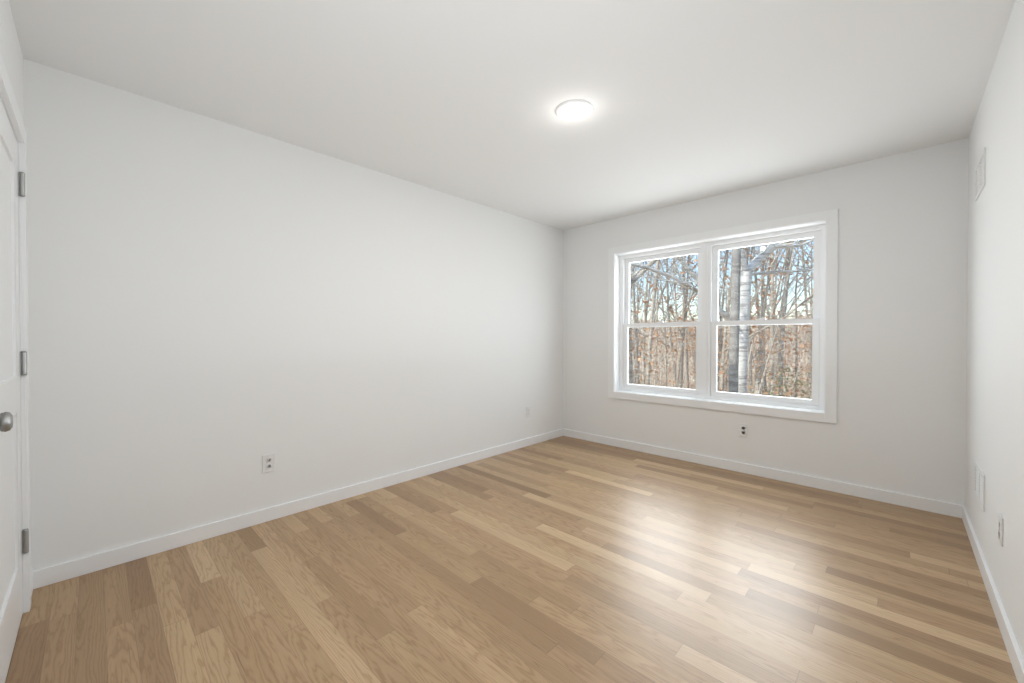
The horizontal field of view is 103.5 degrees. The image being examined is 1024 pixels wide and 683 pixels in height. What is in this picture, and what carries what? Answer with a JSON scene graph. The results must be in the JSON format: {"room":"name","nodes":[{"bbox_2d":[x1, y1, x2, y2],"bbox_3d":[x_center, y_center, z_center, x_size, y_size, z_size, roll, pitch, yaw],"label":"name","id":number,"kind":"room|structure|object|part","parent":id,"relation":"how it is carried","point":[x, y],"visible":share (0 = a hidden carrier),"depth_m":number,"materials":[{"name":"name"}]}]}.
{"room":"empty bedroom","nodes":[
{"label":"empty bedroom","id":0,"kind":"room"},
{"bbox_2d":[0,0,23,122],"bbox_3d":[-1.121,-0.063,0.701,3.440,2.440,0.120,0,1,44],"label":"wall","id":1,"kind":"structure","parent":0,"point":[11,52],"depth_m":1.58,"materials":[{"name":"white paint"}]},
{"bbox_2d":[0,98,28,682],"bbox_3d":[-1.755,0.160,1.386,0.875,1.973,0.055,0,1,44],"label":"door leaf","id":2,"kind":"structure","parent":1,"relation":"in","point":[11,607],"depth_m":1.53,"materials":[{"name":"white paint"}]},
{"bbox_3d":[-2.051,0.092,1.695,0.020,1.600,0.020,0,1,44],"label":"door hinges","id":3,"kind":"part","parent":2,"relation":"part of","materials":[{"name":"silver metal"}]},
{"bbox_2d":[0,52,30,613],"bbox_3d":[-1.769,0.124,1.364,1.019,2.054,0.171,0,1,44],"label":"door frame","id":4,"kind":"structure","parent":1,"relation":"attached to","point":[18,126],"depth_m":1.70,"materials":[{"name":"white paint"}]},
{"bbox_3d":[-1.445,0.228,1.136,0.066,0.066,0.052,0,1,44],"label":"door knob","id":5,"kind":"part","parent":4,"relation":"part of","materials":[{"name":"silver metal"}]},
{"bbox_2d":[31,572,32,596],"bbox_3d":[-1.074,1.115,0.760,3.172,0.083,0.014,0,1,44],"label":"baseboard","id":6,"kind":"structure","parent":1,"relation":"attached to","point":[31,583],"depth_m":1.84,"materials":[{"name":"white paint"}]},
{"bbox_2d":[23,58,562,570],"bbox_3d":[-0.836,-0.087,3.390,0.120,2.440,4.390,0,1,44],"label":"wall","id":7,"kind":"structure","parent":0,"point":[217,310],"depth_m":2.45,"materials":[{"name":"white paint"}]},
{"bbox_2d":[262,453,274,472],"bbox_3d":[-1.547,0.774,2.567,0.008,0.115,0.070,0,1,44],"label":"electrical outlet","id":8,"kind":"object","parent":7,"relation":"attached to","point":[268,462],"visible":1,"depth_m":2.56,"materials":[{"name":"white plastic"}]},
{"bbox_2d":[31,428,563,588],"bbox_3d":[-0.805,1.092,3.336,0.014,0.083,4.100,0,1,44],"label":"baseboard","id":9,"kind":"structure","parent":7,"relation":"attached to","point":[49,575],"depth_m":2.46,"materials":[{"name":"white paint"}]},
{"bbox_2d":[5,436,1017,682],"bbox_3d":[0.360,1.173,2.250,3.440,0.060,4.390,0,1,44],"label":"floor","id":10,"kind":"structure","parent":0,"point":[565,560],"depth_m":1.84,"materials":[{"name":"brown wood"}]},
{"bbox_2d":[9,0,1015,229],"bbox_3d":[0.360,-1.357,2.228,3.440,0.120,4.390,0,1,44],"label":"ceiling","id":11,"kind":"structure","parent":0,"point":[691,100],"depth_m":1.99,"materials":[{"name":"white paint"}]},
{"bbox_2d":[555,99,592,120],"bbox_3d":[0.348,-1.292,2.263,0.214,0.009,0.214,0,1,44],"label":"ceiling light","id":12,"kind":"object","parent":11,"relation":"attached to","point":[575,110],"depth_m":2.25,"materials":[{"name":"white plastic"}]},
{"bbox_2d":[563,138,968,505],"bbox_3d":[1.823,-0.090,3.759,3.440,2.440,0.170,0,1,44],"label":"wall","id":13,"kind":"structure","parent":0,"point":[899,426],"depth_m":2.94,"materials":[{"name":"white paint"}]},
{"bbox_2d":[615,220,825,412],"bbox_3d":[1.783,-0.194,3.741,1.823,1.496,0.091,0,1,44],"label":"liner","id":14,"kind":"object","parent":13,"relation":"attached to","point":[617,267],"visible":0.56,"depth_m":3.88,"materials":[{"name":"white paint"}]},
{"bbox_2d":[608,209,837,423],"bbox_3d":[1.804,-0.195,3.763,1.939,1.615,0.188,0,1,44],"label":"window","id":15,"kind":"structure","parent":13,"relation":"in","point":[828,328],"depth_m":3.63,"materials":[{"name":"white paint"}]},
{"bbox_3d":[1.840,-0.192,3.801,1.617,1.314,0.042,0,1,44],"label":"glass","id":16,"kind":"part","parent":15,"relation":"part of","materials":[{"name":"clear glass"}]},
{"bbox_3d":[1.838,-0.193,3.799,1.703,1.396,0.070,0,1,44],"label":"window sashes","id":17,"kind":"part","parent":15,"relation":"part of","materials":[{"name":"white plastic"}]},
{"bbox_2d":[739,423,747,437],"bbox_3d":[1.995,0.766,3.478,0.070,0.115,0.008,0,1,44],"label":"electrical outlet","id":18,"kind":"object","parent":13,"relation":"attached to","point":[743,430],"visible":1,"depth_m":3.48,"materials":[{"name":"white plastic"}]},
{"bbox_2d":[564,429,961,517],"bbox_3d":[1.759,1.089,3.703,3.172,0.083,0.014,0,1,44],"label":"baseboard","id":19,"kind":"structure","parent":13,"relation":"attached to","point":[929,505],"depth_m":3.23,"materials":[{"name":"white paint"}]},
{"bbox_2d":[965,0,1023,657],"bbox_3d":[1.556,-0.067,1.088,0.120,2.440,4.390,0,1,44],"label":"wall","id":20,"kind":"structure","parent":0,"point":[995,369],"depth_m":1.72,"materials":[{"name":"white paint"}]},
{"bbox_2d":[974,461,984,511],"bbox_3d":[2.448,0.752,2.110,0.013,0.180,0.325,0,1,44],"label":"air vent","id":21,"kind":"object","parent":20,"relation":"in","point":[979,487],"visible":0.94,"depth_m":2.10,"materials":[{"name":"white plastic"}]},
{"bbox_2d":[975,147,985,200],"bbox_3d":[2.514,-0.889,2.164,0.013,0.188,0.340,0,1,44],"label":"air vent","id":22,"kind":"object","parent":20,"relation":"in","point":[980,176],"visible":0.9,"depth_m":2.15,"materials":[{"name":"white plastic"}]},
{"bbox_2d":[962,505,1023,682],"bbox_3d":[1.490,1.111,1.127,0.014,0.083,4.100,0,1,44],"label":"baseboard","id":23,"kind":"structure","parent":20,"relation":"attached to","point":[1012,646],"depth_m":1.66,"materials":[{"name":"white paint"}]},
{"bbox_2d":[998,513,1002,546],"bbox_3d":[2.015,0.776,1.665,0.008,0.115,0.070,0,1,44],"label":"electrical outlet","id":24,"kind":"object","parent":20,"relation":"attached to","point":[1000,530],"visible":0.98,"depth_m":1.65,"materials":[{"name":"white plastic"}]},
{"label":"outside","id":25,"kind":"structure","parent":0,"visible":0},
{"bbox_2d":[632,311,810,398],"bbox_3d":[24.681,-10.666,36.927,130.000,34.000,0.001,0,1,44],"label":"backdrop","id":26,"kind":"structure","parent":25,"point":[690,366],"depth_m":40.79,"materials":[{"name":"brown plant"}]},
{"bbox_3d":[16.602,6.508,28.687,110.000,0.200,55.300,0,1,44],"label":"ground","id":27,"kind":"structure","parent":0,"visible":0},
{"bbox_2d":[628,238,813,398],"bbox_3d":[7.361,-9.975,17.794,41.034,32.979,50.755,0,1,44],"label":"woods","id":28,"kind":"object","parent":27,"relation":"on","point":[732,310],"depth_m":13.76,"materials":[{"name":"brown plant"}]}
]}

